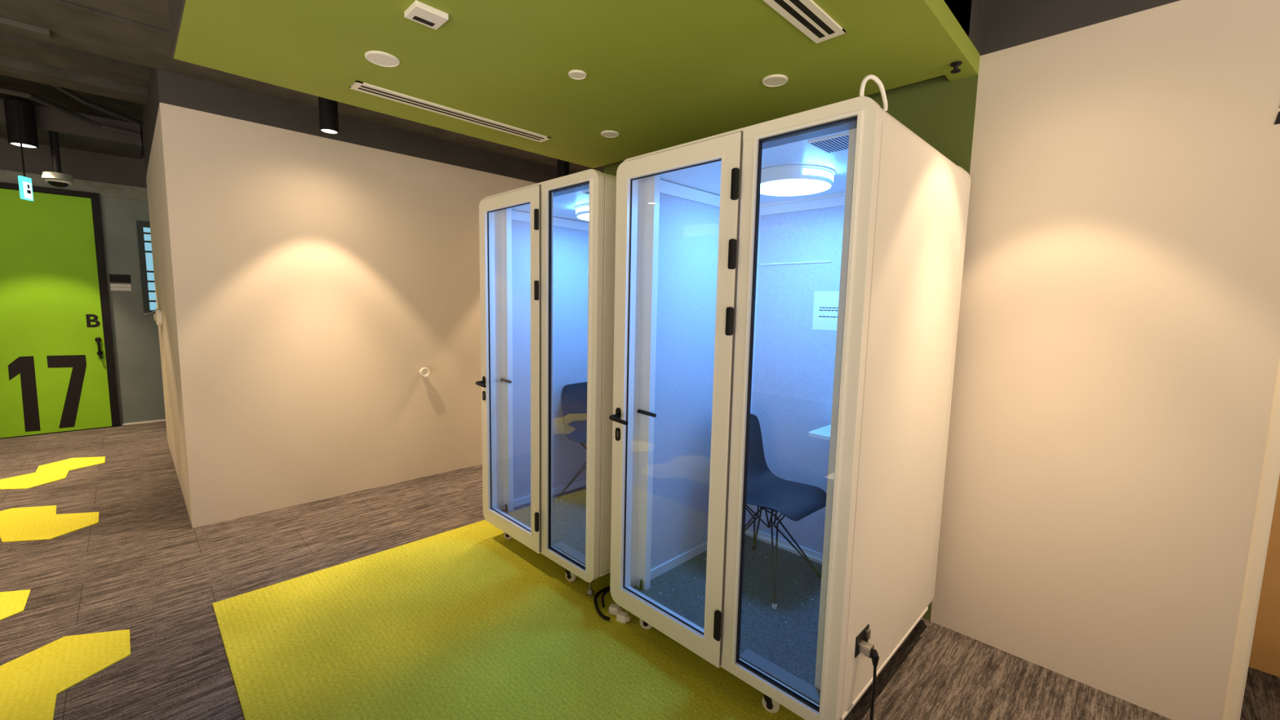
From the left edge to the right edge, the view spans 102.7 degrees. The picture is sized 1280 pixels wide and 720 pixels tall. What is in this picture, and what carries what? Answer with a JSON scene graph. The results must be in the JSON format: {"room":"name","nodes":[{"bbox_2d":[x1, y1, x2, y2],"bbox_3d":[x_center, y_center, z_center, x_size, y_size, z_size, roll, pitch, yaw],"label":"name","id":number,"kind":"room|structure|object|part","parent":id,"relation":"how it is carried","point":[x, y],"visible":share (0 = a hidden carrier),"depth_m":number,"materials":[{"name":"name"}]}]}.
{"room":"office corridor","nodes":[
{"label":"office corridor","id":0,"kind":"room"},
{"bbox_2d":[0,74,142,141],"bbox_3d":[-6.480,-2.309,2.755,7.000,0.080,4.353,-5,9,-45],"label":"ceiling","id":1,"kind":"structure","parent":0,"point":[50,93],"depth_m":4.88,"materials":[{"name":"paint"}]},
{"bbox_2d":[3,98,39,148],"bbox_3d":[-5.917,-2.254,4.892,0.190,0.390,0.190,-5,9,-45],"label":"ceiling spotlight","id":2,"kind":"object","parent":1,"relation":"in","point":[27,115],"visible":0.95,"depth_m":4.84,"materials":[{"name":"black metal"}]},
{"bbox_2d":[14,95,33,200],"bbox_3d":[-5.689,-1.964,4.703,0.029,0.955,0.110,-1,7,-17],"label":"exit sign","id":3,"kind":"object","parent":1,"relation":"hanging from","point":[25,188],"visible":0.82,"depth_m":4.71,"materials":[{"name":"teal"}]},
{"bbox_3d":[-5.687,-2.066,4.692,0.012,0.750,0.012,-1,7,-17],"label":"suspension rod","id":4,"kind":"part","parent":3,"relation":"part of","materials":[{"name":"black metal"}]},
{"bbox_2d":[0,98,142,159],"bbox_3d":[-7.909,-2.285,3.645,6.229,0.220,0.810,-5,9,-45],"label":"ceiling beam","id":5,"kind":"structure","parent":1,"relation":"attached to","point":[73,133],"depth_m":5.35,"materials":[{"name":"grey paint"}]},
{"bbox_2d":[41,130,74,187],"bbox_3d":[-5.915,-2.028,5.180,0.220,0.542,0.220,-5,9,-45],"label":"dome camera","id":6,"kind":"object","parent":5,"relation":"attached to","point":[56,178],"visible":1,"depth_m":5.15,"materials":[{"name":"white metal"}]},
{"bbox_2d":[0,86,141,137],"bbox_3d":[-5.442,-2.353,4.832,0.298,0.050,1.395,2,6,4],"label":"ceiling pipe","id":7,"kind":"object","parent":5,"relation":"attached to","point":[2,90],"visible":1,"depth_m":4.82,"materials":[{"name":"black metal"}]},
{"bbox_2d":[0,54,147,105],"bbox_3d":[-6.238,-2.054,1.987,6.229,0.250,0.260,-5,9,-45],"label":"ceiling beam","id":8,"kind":"structure","parent":1,"relation":"attached to","point":[12,67],"depth_m":3.85,"materials":[{"name":"paint"}]},
{"bbox_2d":[0,31,150,88],"bbox_3d":[-5.913,-2.027,1.663,6.229,0.220,0.380,-5,9,-45],"label":"ceiling beam","id":9,"kind":"structure","parent":1,"relation":"attached to","point":[11,46],"depth_m":3.56,"materials":[{"name":"paint"}]},
{"bbox_2d":[0,30,152,69],"bbox_3d":[-5.374,-1.917,1.131,6.229,0.300,0.400,-5,9,-45],"label":"ceiling beam","id":10,"kind":"structure","parent":1,"relation":"attached to","point":[0,30],"depth_m":3.21,"materials":[{"name":"paint"}]},
{"bbox_2d":[0,169,147,201],"bbox_3d":[-8.333,-1.807,3.950,8.000,0.155,0.170,-5,9,-45],"label":"ceiling beam","id":11,"kind":"structure","parent":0,"point":[104,189],"depth_m":5.87,"materials":[{"name":"grey concrete"}]},
{"bbox_2d":[0,137,165,438],"bbox_3d":[-8.361,-0.821,4.065,8.000,3.600,0.150,-5,9,-45],"label":"wall","id":12,"kind":"structure","parent":0,"point":[135,334],"depth_m":6.14,"materials":[{"name":"paint"}]},
{"bbox_2d":[0,182,119,438],"bbox_3d":[-6.642,-0.523,5.645,1.100,2.735,0.116,-5,9,-45],"label":"door","id":13,"kind":"structure","parent":12,"relation":"in","point":[54,376],"depth_m":5.73,"materials":[{"name":"green metal"}]},
{"bbox_3d":[-6.327,-0.137,5.981,0.053,0.253,0.071,-5,9,-45],"label":"handle","id":14,"kind":"part","parent":13,"relation":"part of","materials":[{"name":"black metal"}]},
{"bbox_2d":[109,274,131,290],"bbox_3d":[-6.204,-0.923,6.107,0.176,0.190,0.011,-5,9,-45],"label":"sign plate","id":15,"kind":"object","parent":12,"relation":"attached to","point":[113,277],"visible":1,"depth_m":6.10,"materials":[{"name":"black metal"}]},
{"bbox_3d":[-6.203,-0.971,6.102,0.176,0.095,0.011,-5,9,-45],"label":"plate","id":16,"kind":"part","parent":15,"relation":"part of","materials":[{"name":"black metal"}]},
{"bbox_3d":[-6.205,-0.868,6.113,0.176,0.078,0.011,-5,9,-45],"label":"plate","id":17,"kind":"part","parent":15,"relation":"part of","materials":[{"name":"white plastic"}]},
{"bbox_2d":[121,419,165,425],"bbox_3d":[-5.945,0.756,6.588,1.025,0.018,0.012,-5,9,-45],"label":"baseboard","id":18,"kind":"structure","parent":12,"relation":"attached to","point":[158,420],"depth_m":6.36,"materials":[{"name":"white plastic"}]},
{"bbox_2d":[136,220,156,315],"bbox_3d":[-5.888,-1.125,6.360,0.473,1.130,0.065,-5,9,-45],"label":"window","id":19,"kind":"structure","parent":12,"relation":"in","point":[144,234],"depth_m":6.24,"materials":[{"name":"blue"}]},
{"bbox_3d":[-6.030,-0.578,6.287,0.101,0.051,0.063,-5,9,-45],"label":"handle","id":20,"kind":"part","parent":19,"relation":"part of","materials":[{"name":"silver metal"}]},
{"bbox_3d":[-5.888,-1.125,6.401,0.415,1.000,0.006,-5,9,-45],"label":"pane","id":21,"kind":"part","parent":19,"relation":"part of","materials":[{"name":"glass"}]},
{"bbox_2d":[141,67,190,518],"bbox_3d":[-4.114,-0.653,4.499,0.140,3.350,2.753,-5,9,-45],"label":"wall","id":22,"kind":"structure","parent":0,"point":[154,176],"depth_m":4.15,"materials":[{"name":"beige paint"}]},
{"bbox_2d":[50,84,142,126],"bbox_3d":[-4.822,-2.269,4.369,0.322,0.044,1.467,1,6,-1],"label":"ceiling pipe","id":23,"kind":"object","parent":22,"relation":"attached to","point":[65,91],"visible":0.67,"depth_m":4.63,"materials":[{"name":"black metal"}]},
{"bbox_2d":[153,308,162,325],"bbox_3d":[-4.538,-0.405,4.812,0.050,0.150,0.400,-5,9,-45],"label":"alarm box","id":24,"kind":"object","parent":22,"relation":"attached to","point":[157,316],"visible":0.99,"depth_m":4.69,"materials":[{"name":"white plastic"}]},
{"bbox_2d":[155,68,577,528],"bbox_3d":[-1.645,-0.643,4.882,4.171,3.350,0.200,-5,9,-45],"label":"wall","id":25,"kind":"structure","parent":0,"point":[315,279],"depth_m":3.92,"materials":[{"name":"beige paint"}]},
{"bbox_2d":[418,367,430,377],"bbox_3d":[-1.908,0.106,4.510,0.086,0.086,0.088,-5,9,-45],"label":"round wall fitting","id":26,"kind":"object","parent":25,"relation":"attached to","point":[424,371],"visible":1,"depth_m":4.49,"materials":[{"name":"white plastic"}]},
{"bbox_2d":[0,0,986,173],"bbox_3d":[-0.375,-1.381,-0.881,10.400,0.120,9.547,-5,9,-45],"label":"ceiling","id":27,"kind":"structure","parent":0,"point":[133,31],"depth_m":2.86,"materials":[{"name":"paint"}]},
{"bbox_2d":[0,17,51,40],"bbox_3d":[-3.558,-1.733,2.426,1.000,0.029,0.090,-5,9,-45],"label":"cable tray","id":28,"kind":"object","parent":27,"relation":"attached to","point":[5,24],"visible":1,"depth_m":2.70,"materials":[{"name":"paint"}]},
{"bbox_2d":[318,96,338,134],"bbox_3d":[-2.096,-1.684,3.441,0.112,0.283,0.112,-5,9,-45],"label":"ceiling spotlight","id":29,"kind":"object","parent":27,"relation":"in","point":[327,108],"visible":0.82,"depth_m":3.40,"materials":[{"name":"black metal"}]},
{"bbox_2d":[557,159,569,177],"bbox_3d":[-0.721,-1.805,4.811,0.112,0.283,0.112,-5,9,-45],"label":"recessed light","id":30,"kind":"object","parent":27,"relation":"in","point":[563,166],"visible":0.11,"depth_m":4.76,"materials":[{"name":"black metal"}]},
{"bbox_2d":[173,0,980,168],"bbox_3d":[-0.297,-1.397,2.356,2.617,0.087,2.638,-5,9,-45],"label":"ceiling panel","id":31,"kind":"object","parent":27,"relation":"attached to","point":[661,74],"visible":0.92,"depth_m":2.27,"materials":[{"name":"green paint"}]},
{"bbox_2d":[364,50,399,66],"bbox_3d":[-1.168,-1.363,2.320,0.142,0.009,0.142,-5,9,-45],"label":"ceiling speaker","id":32,"kind":"object","parent":31,"relation":"attached to","point":[379,58],"visible":1,"depth_m":2.31,"materials":[{"name":"white plastic"}]},
{"bbox_2d":[404,0,448,29],"bbox_3d":[-0.811,-1.307,1.942,0.124,0.024,0.112,-5,9,-45],"label":"sensor box","id":33,"kind":"object","parent":31,"relation":"attached to","point":[418,11],"visible":1,"depth_m":1.93,"materials":[{"name":"white plastic"}]},
{"bbox_2d":[349,80,551,142],"bbox_3d":[-1.044,-1.437,3.012,1.171,0.008,0.115,-5,9,-45],"label":"diffuser","id":34,"kind":"object","parent":31,"relation":"attached to","point":[358,86],"visible":1,"depth_m":2.92,"materials":[{"name":"white plastic"}]},
{"bbox_2d":[568,70,586,79],"bbox_3d":[-0.298,-1.357,2.436,0.086,0.009,0.086,-5,9,-45],"label":"ceiling speaker","id":35,"kind":"object","parent":31,"relation":"attached to","point":[575,74],"visible":1,"depth_m":2.43,"materials":[{"name":"white plastic"}]},
{"bbox_2d":[600,130,618,137],"bbox_3d":[-0.193,-1.447,3.278,0.116,0.009,0.116,-5,9,-45],"label":"ceiling speaker","id":36,"kind":"object","parent":31,"relation":"attached to","point":[611,134],"visible":1,"depth_m":3.27,"materials":[{"name":"white plastic"}]},
{"bbox_2d":[762,74,787,86],"bbox_3d":[0.648,-1.340,2.456,0.120,0.009,0.120,-5,9,-45],"label":"ceiling speaker","id":37,"kind":"object","parent":31,"relation":"attached to","point":[775,80],"visible":1,"depth_m":2.44,"materials":[{"name":"white plastic"}]},
{"bbox_2d":[762,0,845,43],"bbox_3d":[0.353,-1.258,1.641,1.166,0.008,0.120,-5,9,-45],"label":"diffuser","id":38,"kind":"object","parent":31,"relation":"attached to","point":[806,15],"visible":1,"depth_m":1.91,"materials":[{"name":"white plastic"}]},
{"bbox_2d":[950,60,962,73],"bbox_3d":[1.391,-1.288,2.252,0.044,0.036,0.044,-5,9,-45],"label":"sprinkler head","id":39,"kind":"object","parent":31,"relation":"attached to","point":[955,64],"visible":1,"depth_m":2.24},
{"bbox_3d":[1.391,-1.291,2.252,0.044,0.030,0.044,-5,9,-45],"label":"stem","id":40,"kind":"part","parent":39,"relation":"part of","materials":[{"name":"black plastic"}]},
{"bbox_2d":[0,421,1279,719],"bbox_3d":[-2.437,1.375,2.143,9.800,0.100,13.000,-5,9,-45],"label":"floor","id":41,"kind":"structure","parent":0,"point":[144,569],"depth_m":2.87,"materials":[{"name":"grey carpet"}]},
{"bbox_2d":[0,589,31,620],"bbox_3d":[-3.347,1.263,2.509,0.442,0.005,0.520,-5,9,-45],"label":"inlay","id":42,"kind":"object","parent":41,"relation":"on","point":[11,602],"visible":1,"depth_m":2.64,"materials":[{"name":"yellow carpet"}]},
{"bbox_2d":[0,505,98,542],"bbox_3d":[-4.424,1.132,3.499,1.270,0.005,0.656,0,6,-15],"label":"inlay","id":43,"kind":"object","parent":41,"relation":"on","point":[38,522],"visible":1,"depth_m":3.55,"materials":[{"name":"yellow carpet"}]},
{"bbox_2d":[0,456,105,489],"bbox_3d":[-5.283,1.015,4.407,0.704,0.005,1.205,3,6,15],"label":"inlay","id":44,"kind":"object","parent":41,"relation":"on","point":[58,470],"visible":1,"depth_m":4.50,"materials":[{"name":"yellow carpet"}]},
{"bbox_2d":[0,629,130,719],"bbox_3d":[-2.529,1.344,1.926,0.868,0.005,0.870,-5,9,-45],"label":"inlay","id":45,"kind":"object","parent":41,"relation":"on","point":[30,683],"visible":1,"depth_m":2.17,"materials":[{"name":"yellow carpet"}]},
{"bbox_2d":[212,520,804,719],"bbox_3d":[-0.411,1.304,2.695,2.608,0.006,2.525,-5,9,-45],"label":"rug","id":46,"kind":"object","parent":41,"relation":"on","point":[468,622],"visible":0.5,"depth_m":2.36,"materials":[{"name":"yellow carpet"}]},
{"bbox_2d":[475,168,616,596],"bbox_3d":[-0.266,0.105,3.337,1.202,2.243,1.158,-5,9,-45],"label":"booth","id":47,"kind":"object","parent":46,"relation":"on","point":[547,249],"visible":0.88,"depth_m":3.27,"materials":[{"name":"beige paint"}]},
{"bbox_3d":[-1.003,0.143,3.276,0.070,0.060,0.133,-5,9,-45],"label":"door handle","id":48,"kind":"part","parent":47,"relation":"part of","materials":[{"name":"black metal"}]},
{"bbox_3d":[-0.941,0.027,3.384,0.063,2.016,0.006,-5,9,-45],"label":"wall panel","id":49,"kind":"part","parent":47,"relation":"part of","materials":[{"name":"white"}]},
{"bbox_3d":[-0.910,0.135,3.367,0.068,0.060,0.136,-5,9,-45],"label":"door handle","id":50,"kind":"part","parent":47,"relation":"part of","materials":[{"name":"black metal"}]},
{"bbox_3d":[-0.881,0.027,3.396,0.039,2.016,0.071,-5,9,-45],"label":"post","id":51,"kind":"part","parent":47,"relation":"part of","materials":[{"name":"white metal"}]},
{"bbox_3d":[-0.804,0.064,3.130,0.014,2.104,0.667,-5,9,-45],"label":"door","id":52,"kind":"part","parent":47,"relation":"part of","materials":[{"name":"beige paint"}]},
{"bbox_3d":[-0.765,0.055,3.133,0.044,2.014,0.608,-5,9,-45],"label":"door frame","id":53,"kind":"part","parent":47,"relation":"part of","materials":[{"name":"white metal"}]},
{"bbox_3d":[-0.229,1.020,3.494,0.898,0.048,1.020,-5,9,-45],"label":"skirting","id":54,"kind":"part","parent":47,"relation":"part of","materials":[{"name":"white"}]},
{"bbox_3d":[-0.188,-0.927,3.281,0.898,0.058,1.020,-5,9,-45],"label":"cove trim","id":55,"kind":"part","parent":47,"relation":"part of","materials":[{"name":"white"}]},
{"bbox_3d":[-0.360,1.104,2.895,0.062,0.006,0.367,-5,9,-45],"label":"window sill","id":56,"kind":"part","parent":47,"relation":"part of","materials":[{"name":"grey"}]},
{"bbox_2d":[557,382,586,498],"bbox_3d":[-0.290,0.604,3.731,0.520,0.821,0.464,6,8,39],"label":"shell chair","id":57,"kind":"object","parent":47,"relation":"on","point":[573,396],"visible":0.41,"depth_m":3.78,"materials":[{"name":"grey plastic"}]},
{"bbox_2d":[575,206,589,213],"bbox_3d":[-0.369,-0.925,3.166,0.036,0.024,0.212,-2,7,-27],"label":"light","id":58,"kind":"object","parent":47,"relation":"on","point":[579,210],"depth_m":3.12,"materials":[{"name":"white plastic"}]},
{"bbox_2d":[577,213,588,220],"bbox_3d":[-0.228,-0.898,3.244,0.340,0.007,0.340,-3,8,-37],"label":"diffuser","id":59,"kind":"object","parent":47,"relation":"attached to","point":[584,216],"depth_m":3.19,"materials":[{"name":"white plastic"}]},
{"bbox_3d":[0.132,1.110,3.049,0.964,0.013,0.007,-5,9,-45],"label":"trim","id":60,"kind":"part","parent":47,"relation":"part of","materials":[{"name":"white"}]},
{"bbox_3d":[0.152,0.109,2.941,0.964,1.995,0.004,-5,9,-45],"label":"panel","id":61,"kind":"part","parent":47,"relation":"part of","materials":[{"name":"white plastic"}]},
{"bbox_2d":[593,586,610,620],"bbox_3d":[-0.110,1.273,2.810,0.206,0.040,0.452,6,8,36],"label":"cable loop","id":62,"kind":"object","parent":46,"relation":"on","point":[606,589],"visible":0.6,"depth_m":2.70,"materials":[{"name":"black rubber"}]},
{"bbox_2d":[608,603,622,615],"bbox_3d":[-0.124,1.292,2.644,0.068,0.040,0.040,3,6,16],"label":"plug adapter","id":63,"kind":"object","parent":46,"relation":"on","point":[614,609],"visible":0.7,"depth_m":2.63,"materials":[{"name":"white plastic"}]},
{"bbox_2d":[616,610,631,623],"bbox_3d":[-0.082,1.300,2.580,0.068,0.040,0.040,4,7,25],"label":"plug adapter","id":64,"kind":"object","parent":46,"relation":"on","point":[623,617],"visible":1,"depth_m":2.57,"materials":[{"name":"white plastic"}]},
{"bbox_2d":[608,96,970,719],"bbox_3d":[0.653,0.225,2.417,1.202,2.243,1.167,-5,9,-45],"label":"booth","id":65,"kind":"object","parent":46,"relation":"on","point":[725,242],"visible":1,"depth_m":2.19,"materials":[{"name":"beige paint"}]},
{"bbox_3d":[-0.087,0.262,2.360,0.070,0.060,0.133,-5,9,-45],"label":"door handle","id":66,"kind":"part","parent":65,"relation":"part of","materials":[{"name":"black metal"}]},
{"bbox_3d":[-0.025,0.146,2.467,0.063,2.016,0.006,-5,9,-45],"label":"wall panel","id":67,"kind":"part","parent":65,"relation":"part of","materials":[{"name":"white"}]},
{"bbox_3d":[0.006,0.255,2.450,0.068,0.060,0.136,-5,9,-45],"label":"door handle","id":68,"kind":"part","parent":65,"relation":"part of","materials":[{"name":"black metal"}]},
{"bbox_3d":[0.034,0.146,2.480,0.039,2.016,0.071,-5,9,-45],"label":"post","id":69,"kind":"part","parent":65,"relation":"part of","materials":[{"name":"white metal"}]},
{"bbox_3d":[0.111,0.183,2.213,0.014,2.104,0.667,-5,9,-45],"label":"door","id":70,"kind":"part","parent":65,"relation":"part of","materials":[{"name":"beige paint"}]},
{"bbox_3d":[0.151,0.174,2.217,0.044,2.014,0.608,-5,9,-45],"label":"door frame","id":71,"kind":"part","parent":65,"relation":"part of","materials":[{"name":"white metal"}]},
{"bbox_3d":[0.687,1.139,2.577,0.898,0.048,1.020,-5,9,-45],"label":"skirting","id":72,"kind":"part","parent":65,"relation":"part of","materials":[{"name":"white"}]},
{"bbox_3d":[0.728,-0.808,2.365,0.898,0.058,1.020,-5,9,-45],"label":"cove trim","id":73,"kind":"part","parent":65,"relation":"part of","materials":[{"name":"white"}]},
{"bbox_3d":[0.665,0.089,3.123,0.030,2.016,0.052,-5,9,-45],"label":"post","id":74,"kind":"part","parent":65,"relation":"part of","materials":[{"name":"white metal"}]},
{"bbox_2d":[705,413,826,608],"bbox_3d":[0.664,0.738,2.685,0.464,0.821,0.520,-5,9,-43],"label":"shell chair","id":75,"kind":"object","parent":65,"relation":"on","point":[794,500],"visible":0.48,"depth_m":2.70,"materials":[{"name":"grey plastic"}]},
{"bbox_3d":[0.556,1.223,1.978,0.062,0.006,0.367,-5,9,-45],"label":"window sill","id":76,"kind":"part","parent":65,"relation":"part of","materials":[{"name":"grey metal"}]},
{"bbox_3d":[0.866,-0.546,2.883,0.006,0.008,0.436,-5,9,-45],"label":"picture rail","id":77,"kind":"part","parent":65,"relation":"part of","materials":[{"name":"white"}]},
{"bbox_2d":[760,178,831,195],"bbox_3d":[0.688,-0.779,2.327,0.340,0.007,0.340,-5,9,-45],"label":"diffuser","id":78,"kind":"object","parent":65,"relation":"attached to","point":[784,187],"depth_m":2.28,"materials":[{"name":"white plastic"}]},
{"bbox_2d":[803,168,833,182],"bbox_3d":[0.782,-0.795,2.194,0.212,0.024,0.036,-3,8,-35],"label":"light","id":79,"kind":"object","parent":65,"relation":"on","point":[826,175],"depth_m":2.16,"materials":[{"name":"white plastic"}]},
{"bbox_2d":[812,291,839,330],"bbox_3d":[1.035,-0.263,2.740,0.002,0.209,0.226,-5,9,-45],"label":"paper notice","id":80,"kind":"object","parent":65,"relation":"attached to","point":[825,308],"visible":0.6,"depth_m":2.77,"materials":[{"name":"white paper"}]},
{"bbox_2d":[807,133,848,153],"bbox_3d":[0.737,-0.780,1.833,0.166,0.004,0.207,-5,9,-45],"label":"grille","id":81,"kind":"object","parent":65,"relation":"attached to","point":[839,142],"depth_m":1.84,"materials":[{"name":"white metal"}]},
{"bbox_3d":[0.717,0.234,1.802,0.039,2.016,0.074,-5,9,-45],"label":"post","id":82,"kind":"part","parent":65,"relation":"part of","materials":[{"name":"white metal"}]},
{"bbox_3d":[1.032,0.131,2.794,0.064,2.123,1.152,-5,9,-45],"label":"frame","id":83,"kind":"part","parent":65,"relation":"part of","materials":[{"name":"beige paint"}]},
{"bbox_2d":[865,628,871,640],"bbox_3d":[0.840,1.011,1.882,0.025,0.035,0.008,-5,9,-45],"label":"rocker switch","id":84,"kind":"object","parent":65,"relation":"attached to","point":[868,631],"depth_m":1.88,"materials":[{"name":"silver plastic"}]},
{"bbox_2d":[858,640,879,719],"bbox_3d":[0.756,1.237,1.694,0.095,0.410,0.381,4,7,25],"label":"power cord","id":85,"kind":"object","parent":65,"relation":"attached to","point":[866,648],"visible":1,"depth_m":1.82,"materials":[{"name":"black rubber"}]},
{"bbox_2d":[859,74,888,111],"bbox_3d":[0.738,-0.843,1.606,0.123,0.092,0.019,-2,7,-26],"label":"cable loop","id":86,"kind":"object","parent":65,"relation":"on","point":[873,77],"visible":0.87,"depth_m":1.60,"materials":[{"name":"white plastic"}]},
{"bbox_3d":[1.048,1.229,2.133,0.964,0.013,0.007,-5,9,-45],"label":"trim","id":87,"kind":"part","parent":65,"relation":"part of","materials":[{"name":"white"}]},
{"bbox_3d":[1.068,0.228,2.025,0.964,1.995,0.004,-5,9,-45],"label":"panel","id":88,"kind":"part","parent":65,"relation":"part of","materials":[{"name":"white plastic"}]},
{"bbox_3d":[1.066,0.128,2.828,0.027,2.123,1.152,-5,9,-45],"label":"panel","id":89,"kind":"part","parent":65,"relation":"part of","materials":[{"name":"white plastic"}]},
{"bbox_2d":[604,7,984,621],"bbox_3d":[0.663,-0.437,3.441,0.150,3.350,2.628,-5,9,-45],"label":"wall","id":90,"kind":"structure","parent":0,"point":[940,111],"depth_m":2.48,"materials":[{"name":"green paint"}]},
{"bbox_2d":[943,0,984,53],"bbox_3d":[-0.206,-1.543,2.251,2.617,0.230,2.387,-5,9,-45],"label":"ceiling","id":91,"kind":"structure","parent":0,"point":[969,14],"depth_m":2.20,"materials":[{"name":"grey paint"}]},
{"bbox_2d":[168,0,186,57],"bbox_3d":[-1.223,-1.431,1.420,0.006,0.315,2.637,-5,9,-45],"label":"trim","id":92,"kind":"structure","parent":91,"relation":"attached to","point":[175,7],"depth_m":2.18,"materials":[{"name":"grey paint"}]},
{"bbox_2d":[930,0,1279,719],"bbox_3d":[3.030,-0.131,1.090,0.150,3.350,4.072,-5,9,-45],"label":"wall","id":93,"kind":"structure","parent":0,"point":[1117,354],"depth_m":2.08,"materials":[{"name":"beige paint"}]},
{"bbox_2d":[1222,357,1279,719],"bbox_3d":[2.304,0.067,1.837,0.162,2.765,0.045,-5,9,-45],"label":"trim","id":94,"kind":"structure","parent":93,"relation":"attached to","point":[1270,473],"depth_m":1.85,"materials":[{"name":"beige wood"}]},
{"bbox_2d":[1274,106,1279,124],"bbox_3d":[2.214,-0.878,1.735,0.002,0.138,0.066,-5,9,-45],"label":"wall lettering","id":95,"kind":"structure","parent":93,"relation":"attached to","point":[1277,119],"depth_m":1.76,"materials":[{"name":"black plastic"}]},
{"bbox_2d":[1248,474,1279,676],"bbox_3d":[3.820,-0.133,1.264,0.100,3.350,3.200,-5,9,-45],"label":"wall","id":96,"kind":"structure","parent":0,"point":[1264,656],"depth_m":2.30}
]}

